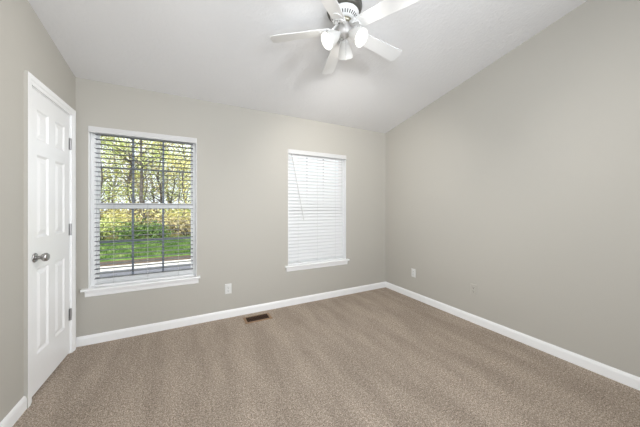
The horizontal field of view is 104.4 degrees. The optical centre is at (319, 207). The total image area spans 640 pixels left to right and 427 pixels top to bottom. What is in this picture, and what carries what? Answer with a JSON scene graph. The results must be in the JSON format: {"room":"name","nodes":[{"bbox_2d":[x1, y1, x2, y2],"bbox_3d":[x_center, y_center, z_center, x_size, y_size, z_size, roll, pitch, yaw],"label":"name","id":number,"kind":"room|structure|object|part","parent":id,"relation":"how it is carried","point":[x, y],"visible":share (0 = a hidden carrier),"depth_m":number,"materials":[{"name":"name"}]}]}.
{"room":"empty bedroom","nodes":[
{"label":"empty bedroom","id":0,"kind":"room"},
{"bbox_2d":[0,0,74,421],"bbox_3d":[-0.969,-0.507,-0.272,0.130,3.535,5.616,0,0,-28],"label":"wall","id":1,"kind":"structure","parent":0,"point":[25,43],"depth_m":1.47,"materials":[{"name":"grey paint"}]},
{"bbox_2d":[0,396,26,426],"bbox_3d":[-0.724,1.217,-0.587,0.013,0.086,4.830,0,0,-28],"label":"baseboard","id":2,"kind":"structure","parent":1,"relation":"attached to","point":[11,418],"depth_m":1.46,"materials":[{"name":"white paint"}]},
{"bbox_2d":[24,70,75,408],"bbox_3d":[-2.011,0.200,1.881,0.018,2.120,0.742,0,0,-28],"label":"trim","id":3,"kind":"structure","parent":1,"relation":"attached to","point":[30,80],"depth_m":1.58,"materials":[{"name":"white paint"}]},
{"bbox_2d":[32,88,71,396],"bbox_3d":[-2.007,0.228,1.887,0.104,2.037,0.606,0,0,-28],"label":"door","id":4,"kind":"structure","parent":1,"relation":"in","point":[51,140],"depth_m":1.82,"materials":[{"name":"white paint"}]},
{"bbox_3d":[-1.876,0.335,1.677,0.065,0.057,0.057,0,0,-28],"label":"knob","id":5,"kind":"part","parent":4,"relation":"part of","materials":[{"name":"silver metal"}]},
{"bbox_2d":[75,77,385,336],"bbox_3d":[-0.614,0.215,3.155,3.934,2.790,0.130,0,0,-28],"label":"wall","id":6,"kind":"structure","parent":0,"point":[242,153],"depth_m":2.89,"materials":[{"name":"grey paint"}]},
{"bbox_2d":[80,126,199,296],"bbox_3d":[-1.762,0.035,2.531,0.974,1.577,0.174,0,0,-28],"label":"window","id":7,"kind":"structure","parent":6,"relation":"in","point":[94,206],"depth_m":2.44,"materials":[{"name":"white plastic"}]},
{"bbox_3d":[-1.747,0.754,2.502,0.974,0.022,0.110,0,0,-28],"label":"sill","id":8,"kind":"part","parent":7,"relation":"part of","materials":[{"name":"white paint"}]},
{"bbox_2d":[88,126,196,286],"bbox_3d":[-1.747,-0.004,2.514,0.890,1.492,0.074,0,0,-28],"label":"window blind","id":9,"kind":"object","parent":7,"relation":"attached to","point":[90,128],"visible":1,"depth_m":2.49,"materials":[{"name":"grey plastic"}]},
{"bbox_3d":[-1.750,0.009,2.523,0.540,1.429,0.054,0,0,-28],"label":"ladder cord","id":10,"kind":"part","parent":9,"relation":"part of","materials":[{"name":"white fabric"}]},
{"bbox_3d":[-1.750,0.732,2.523,0.818,0.020,0.050,0,0,-28],"label":"rail","id":11,"kind":"part","parent":9,"relation":"part of","materials":[{"name":"white plastic"}]},
{"bbox_3d":[-1.777,0.334,2.571,0.814,0.759,0.020,0,0,-28],"label":"sash","id":12,"kind":"part","parent":7,"relation":"part of","materials":[{"name":"white plastic"}]},
{"bbox_3d":[-1.787,-0.356,2.591,0.814,0.736,0.020,0,0,-28],"label":"sash","id":13,"kind":"part","parent":7,"relation":"part of","materials":[{"name":"white plastic"}]},
{"bbox_2d":[225,283,231,293],"bbox_3d":[-1.052,0.932,2.848,0.072,0.116,0.009,0,0,-28],"label":"wall outlet","id":14,"kind":"object","parent":6,"relation":"attached to","point":[228,287],"visible":1,"depth_m":2.85,"materials":[{"name":"white plastic"}]},
{"bbox_2d":[76,281,385,346],"bbox_3d":[-0.581,1.217,3.092,3.674,0.086,0.013,0,0,-28],"label":"baseboard","id":15,"kind":"structure","parent":6,"relation":"attached to","point":[160,326],"depth_m":2.75,"materials":[{"name":"white paint"}]},
{"bbox_2d":[285,150,349,271],"bbox_3d":[-0.042,0.035,3.430,0.968,1.577,0.174,0,0,-28],"label":"window","id":16,"kind":"structure","parent":6,"relation":"in","point":[304,266],"depth_m":3.50,"materials":[{"name":"white plastic"}]},
{"bbox_3d":[-0.057,0.334,3.470,0.808,0.759,0.020,0,0,-28],"label":"sash","id":17,"kind":"part","parent":16,"relation":"part of","materials":[{"name":"white plastic"}]},
{"bbox_2d":[288,149,345,264],"bbox_3d":[-0.026,-0.004,3.412,0.884,1.492,0.072,0,0,-28],"label":"window blind","id":18,"kind":"object","parent":16,"relation":"attached to","point":[315,228],"visible":0.88,"depth_m":3.39,"materials":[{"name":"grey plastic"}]},
{"bbox_3d":[-0.042,0.732,3.416,0.852,0.020,0.050,0,0,-28],"label":"rail","id":19,"kind":"part","parent":18,"relation":"part of","materials":[{"name":"white plastic"}]},
{"bbox_3d":[-0.042,0.009,3.416,0.574,1.429,0.034,0,0,-28],"label":"ladder cord","id":20,"kind":"part","parent":18,"relation":"part of","materials":[{"name":"white fabric"}]},
{"bbox_3d":[-0.027,0.754,3.402,0.968,0.022,0.110,0,0,-28],"label":"sill","id":21,"kind":"part","parent":16,"relation":"part of","materials":[{"name":"white paint"}]},
{"bbox_2d":[28,0,586,132],"bbox_3d":[0.642,-1.771,0.751,3.934,1.358,6.196,0,0,-28],"label":"ceiling","id":22,"kind":"structure","parent":0,"point":[217,51],"depth_m":2.15,"materials":[{"name":"white paint"}]},
{"bbox_2d":[270,0,419,73],"bbox_3d":[0.163,-1.275,1.799,1.078,0.434,1.028,0,0,24],"label":"ceiling fan","id":23,"kind":"object","parent":22,"relation":"hanging from","point":[344,14],"visible":1,"depth_m":1.80,"materials":[{"name":"white metal"}]},
{"bbox_3d":[-0.149,-1.298,1.874,0.450,0.006,0.120,-4,12,6],"label":"fan blade","id":24,"kind":"part","parent":23,"relation":"part of","materials":[{"name":"white"}]},
{"bbox_3d":[0.088,-1.232,1.801,0.108,0.122,0.122,-42,14,-16],"label":"lamp shade","id":25,"kind":"part","parent":23,"relation":"part of","materials":[{"name":"white glass"}]},
{"bbox_3d":[0.045,-1.298,1.535,0.120,0.006,0.450,13,9,23],"label":"fan blade","id":26,"kind":"part","parent":23,"relation":"part of","materials":[{"name":"white"}]},
{"bbox_3d":[0.114,-1.298,2.163,0.120,0.006,0.450,-12,-1,-12],"label":"fan blade","id":27,"kind":"part","parent":23,"relation":"part of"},
{"bbox_3d":[0.196,-1.232,1.938,0.122,0.122,0.108,0,-40,8],"label":"lamp shade","id":28,"kind":"part","parent":23,"relation":"part of","materials":[{"name":"white glass"}]},
{"bbox_3d":[0.259,-1.233,1.776,0.052,0.052,0.081,0,40,-52],"label":"light bulb","id":29,"kind":"part","parent":23,"relation":"part of","materials":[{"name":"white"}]},
{"bbox_3d":[0.260,-1.232,1.776,0.122,0.122,0.108,0,40,-52],"label":"lamp shade","id":30,"kind":"part","parent":23,"relation":"part of","materials":[{"name":"white glass"}]},
{"bbox_3d":[0.470,-1.298,2.003,0.450,0.006,0.120,4,-14,-30],"label":"fan blade","id":31,"kind":"part","parent":23,"relation":"part of","materials":[{"name":"white"}]},
{"bbox_3d":[0.427,-1.298,1.615,0.450,0.006,0.120,5,-9,42],"label":"fan blade","id":32,"kind":"part","parent":23,"relation":"part of","materials":[{"name":"white"}]},
{"bbox_2d":[12,287,639,426],"bbox_3d":[0.716,1.360,0.609,3.934,0.200,5.876,0,0,-28],"label":"floor","id":33,"kind":"structure","parent":0,"point":[381,357],"depth_m":1.82,"materials":[{"name":"carpet"}]},
{"bbox_2d":[243,313,271,323],"bbox_3d":[-0.709,1.255,2.825,0.296,0.008,0.160,0,0,-28],"label":"floor vent","id":34,"kind":"object","parent":33,"relation":"in","point":[265,316],"visible":1,"depth_m":2.81,"materials":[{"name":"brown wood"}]},
{"bbox_2d":[386,0,639,376],"bbox_3d":[2.402,-0.507,1.490,0.130,3.535,5.616,0,0,-28],"label":"wall","id":35,"kind":"structure","parent":0,"point":[519,183],"depth_m":2.20,"materials":[{"name":"grey paint"}]},
{"bbox_2d":[411,268,415,277],"bbox_3d":[1.297,0.908,3.454,0.009,0.116,0.072,0,0,-28],"label":"wall outlet","id":36,"kind":"object","parent":35,"relation":"attached to","point":[413,271],"visible":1,"depth_m":3.44,"materials":[{"name":"white plastic"}]},
{"bbox_2d":[471,283,476,295],"bbox_3d":[1.682,0.896,2.718,0.009,0.116,0.072,0,0,-28],"label":"wall outlet","id":37,"kind":"object","parent":35,"relation":"attached to","point":[473,286],"visible":1,"depth_m":2.71,"materials":[{"name":"grey plastic"}]},
{"bbox_2d":[386,282,639,390],"bbox_3d":[2.342,1.217,1.451,0.013,0.086,5.603,0,0,-28],"label":"baseboard","id":38,"kind":"structure","parent":35,"relation":"attached to","point":[625,378],"depth_m":2.21,"materials":[{"name":"white paint"}]},
{"label":"outside","id":39,"kind":"structure","parent":0,"visible":0},
{"bbox_2d":[100,235,190,261],"bbox_3d":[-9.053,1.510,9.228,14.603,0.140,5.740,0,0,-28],"label":"grass","id":40,"kind":"structure","parent":39,"point":[187,242],"depth_m":9.35,"materials":[{"name":"green plant"}]},
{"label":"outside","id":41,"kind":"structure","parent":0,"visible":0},
{"bbox_2d":[100,263,190,276],"bbox_3d":[-6.150,1.760,3.131,52.000,0.300,4.954,0,0,-28],"label":"patio","id":42,"kind":"structure","parent":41,"point":[180,267],"depth_m":6.36,"materials":[{"name":"grey concrete"}]},
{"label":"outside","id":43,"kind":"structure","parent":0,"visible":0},
{"bbox_2d":[100,259,190,271],"bbox_3d":[-7.447,1.758,5.614,52.000,0.300,0.650,0,0,-28],"label":"walkway","id":44,"kind":"structure","parent":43,"point":[111,269],"depth_m":6.90,"materials":[{"name":"concrete"}]},
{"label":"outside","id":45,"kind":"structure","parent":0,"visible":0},
{"bbox_2d":[101,225,189,239],"bbox_3d":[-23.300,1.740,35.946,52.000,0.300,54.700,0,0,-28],"label":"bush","id":46,"kind":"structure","parent":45,"point":[111,237],"depth_m":13.68,"materials":[{"name":"green plant"}]},
{"bbox_2d":[100,214,125,240],"bbox_3d":[-10.290,0.922,11.716,1.699,1.454,2.177,0,0,-4],"label":"shrub","id":47,"kind":"object","parent":46,"relation":"on","point":[106,227],"visible":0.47,"depth_m":11.94,"materials":[{"name":"green plant"}]},
{"bbox_2d":[100,209,128,233],"bbox_3d":[-12.804,0.678,15.155,2.441,1.975,2.152,0,0,6],"label":"shrub","id":48,"kind":"object","parent":46,"relation":"on","point":[103,209],"visible":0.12,"depth_m":14.99,"materials":[{"name":"yellow plant"}]},
{"bbox_2d":[101,143,128,202],"bbox_3d":[-14.032,-1.504,15.231,3.664,6.386,3.633,0,0,-40],"label":"tree","id":49,"kind":"object","parent":46,"relation":"on","point":[103,143],"visible":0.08,"depth_m":15.70,"materials":[{"name":"green plant"}]},
{"bbox_2d":[100,136,138,235],"bbox_3d":[-11.924,-1.504,13.384,3.651,6.386,3.687,0,0,13],"label":"tree","id":50,"kind":"object","parent":46,"relation":"on","point":[126,193],"visible":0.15,"depth_m":13.67,"materials":[{"name":"green plant"}]},
{"bbox_2d":[101,152,137,202],"bbox_3d":[-18.652,-2.149,22.437,4.428,7.717,4.390,0,0,23],"label":"tree","id":51,"kind":"object","parent":46,"relation":"on","point":[105,184],"visible":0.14,"depth_m":21.79,"materials":[{"name":"green plant"}]},
{"bbox_2d":[101,136,143,210],"bbox_3d":[-15.590,-2.575,19.238,4.857,8.586,4.268,0,0,39],"label":"tree","id":52,"kind":"object","parent":46,"relation":"on","point":[104,136],"visible":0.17,"depth_m":19.13,"materials":[{"name":"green plant"}]},
{"bbox_2d":[100,209,151,234],"bbox_3d":[-10.750,0.709,13.638,2.358,1.908,2.078,0,0,12],"label":"shrub","id":53,"kind":"object","parent":46,"relation":"on","point":[121,212],"visible":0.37,"depth_m":13.49,"materials":[{"name":"yellow plant"}]},
{"bbox_2d":[103,137,156,212],"bbox_3d":[-13.609,-2.011,17.652,3.799,7.448,3.916,0,0,-45],"label":"tree","id":54,"kind":"object","parent":46,"relation":"on","point":[130,201],"visible":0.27,"depth_m":17.61,"materials":[{"name":"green plant"}]},
{"bbox_2d":[101,137,169,219],"bbox_3d":[-12.096,-2.818,15.528,4.621,9.055,4.346,0,0,7],"label":"tree","id":55,"kind":"object","parent":46,"relation":"on","point":[130,171],"visible":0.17,"depth_m":15.78,"materials":[{"name":"green plant"}]},
{"bbox_2d":[105,201,167,220],"bbox_3d":[-11.764,0.675,16.040,3.346,2.188,2.846,0,0,-2],"label":"shrub","id":56,"kind":"object","parent":46,"relation":"on","point":[137,201],"visible":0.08,"depth_m":15.65,"materials":[{"name":"beige plant"}]},
{"bbox_2d":[101,137,172,222],"bbox_3d":[-10.461,-2.564,14.058,4.110,8.535,4.348,0,0,-32],"label":"tree","id":57,"kind":"object","parent":46,"relation":"on","point":[116,148],"visible":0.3,"depth_m":14.07,"materials":[{"name":"green plant"}]},
{"bbox_2d":[110,218,164,238],"bbox_3d":[-9.183,1.131,12.497,1.850,1.510,2.522,0,0,45],"label":"shrub","id":58,"kind":"object","parent":46,"relation":"on","point":[126,230],"visible":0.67,"depth_m":12.28,"materials":[{"name":"green plant"}]},
{"bbox_2d":[124,197,154,216],"bbox_3d":[-12.665,0.509,18.367,3.362,2.584,3.952,0,0,-16],"label":"shrub","id":59,"kind":"object","parent":46,"relation":"on","point":[145,197],"visible":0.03,"depth_m":17.92,"materials":[{"name":"beige plant"}]},
{"bbox_2d":[119,153,165,202],"bbox_3d":[-15.459,-1.934,22.170,4.142,7.273,4.204,0,0,-14],"label":"tree","id":60,"kind":"object","parent":46,"relation":"on","point":[144,201],"visible":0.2,"depth_m":22.20,"materials":[{"name":"green plant"}]},
{"bbox_2d":[119,210,168,235],"bbox_3d":[-9.886,0.913,13.958,2.476,1.619,2.106,0,0,4],"label":"shrub","id":61,"kind":"object","parent":46,"relation":"on","point":[138,220],"visible":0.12,"depth_m":13.97,"materials":[{"name":"beige plant"}]},
{"bbox_2d":[111,142,176,218],"bbox_3d":[-10.650,-1.896,15.936,4.065,7.186,3.572,0,0,12],"label":"tree","id":62,"kind":"object","parent":46,"relation":"on","point":[157,177],"visible":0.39,"depth_m":15.92,"materials":[{"name":"green plant"}]},
{"bbox_2d":[134,202,165,226],"bbox_3d":[-11.089,0.693,16.281,2.790,2.145,3.280,0,0,-9],"label":"shrub","id":63,"kind":"object","parent":46,"relation":"on","point":[154,202],"visible":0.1,"depth_m":15.83,"materials":[{"name":"beige plant"}]},
{"bbox_2d":[134,215,176,237],"bbox_3d":[-8.585,1.138,13.001,2.484,1.488,1.822,0,0,37],"label":"shrub","id":64,"kind":"object","parent":46,"relation":"on","point":[153,229],"visible":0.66,"depth_m":12.66,"materials":[{"name":"green plant"}]},
{"bbox_2d":[124,141,186,210],"bbox_3d":[-13.297,-2.149,19.972,4.384,7.717,4.435,0,0,43],"label":"tree","id":65,"kind":"object","parent":46,"relation":"on","point":[144,141],"visible":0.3,"depth_m":19.75,"materials":[{"name":"green plant"}]},
{"bbox_2d":[144,142,185,202],"bbox_3d":[-15.426,-3.071,24.528,4.886,9.576,4.596,0,0,27],"label":"tree","id":66,"kind":"object","parent":46,"relation":"on","point":[146,142],"visible":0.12,"depth_m":24.73,"materials":[{"name":"green plant"}]},
{"bbox_2d":[143,209,187,231],"bbox_3d":[-8.985,0.648,14.929,2.519,2.038,2.220,0,0,-3],"label":"shrub","id":67,"kind":"object","parent":46,"relation":"on","point":[176,212],"visible":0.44,"depth_m":14.74,"materials":[{"name":"yellow plant"}]},
{"bbox_2d":[143,144,190,202],"bbox_3d":[-10.877,-1.719,18.445,3.890,6.830,3.948,0,0,2],"label":"tree","id":68,"kind":"object","parent":46,"relation":"on","point":[167,190],"visible":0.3,"depth_m":18.36,"materials":[{"name":"green plant"}]},
{"bbox_2d":[149,198,189,228],"bbox_3d":[-9.879,0.536,16.550,3.462,2.293,2.658,0,0,-38],"label":"shrub","id":69,"kind":"object","parent":46,"relation":"on","point":[172,198],"visible":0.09,"depth_m":16.48,"materials":[{"name":"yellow plant"}]},
{"bbox_2d":[150,142,190,216],"bbox_3d":[-8.316,-2.011,15.249,3.916,7.448,3.799,0,0,10],"label":"tree","id":70,"kind":"object","parent":46,"relation":"on","point":[172,161],"visible":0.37,"depth_m":14.97,"materials":[{"name":"green plant"}]},
{"bbox_2d":[157,212,190,235],"bbox_3d":[-7.479,0.874,13.748,2.621,1.714,2.229,0,0,-4],"label":"shrub","id":71,"kind":"object","parent":46,"relation":"on","point":[183,228],"visible":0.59,"depth_m":13.45,"materials":[{"name":"beige plant"}]},
{"bbox_2d":[159,149,190,202],"bbox_3d":[-12.659,-1.815,22.171,3.703,7.043,3.592,0,0,-13],"label":"tree","id":72,"kind":"object","parent":46,"relation":"on","point":[185,178],"visible":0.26,"depth_m":22.02,"materials":[{"name":"yellow plant"}]},
{"bbox_2d":[165,166,190,202],"bbox_3d":[-15.036,-1.934,27.963,4.142,7.273,4.204,0,0,22],"label":"tree","id":73,"kind":"object","parent":46,"relation":"on","point":[179,166],"visible":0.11,"depth_m":27.85,"materials":[{"name":"green plant"}]},
{"bbox_2d":[175,146,190,187],"bbox_3d":[-9.798,-2.058,20.123,3.608,7.494,3.817,0,0,-4],"label":"tree","id":74,"kind":"object","parent":46,"relation":"on","point":[184,146],"visible":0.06,"depth_m":19.20,"materials":[{"name":"green plant"}]},
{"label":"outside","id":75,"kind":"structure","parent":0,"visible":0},
{"bbox_2d":[100,255,190,266],"bbox_3d":[-7.772,1.750,6.234,52.000,0.300,0.750,0,0,-28],"label":"mulch bed","id":76,"kind":"object","parent":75,"point":[182,255],"depth_m":7.52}
]}

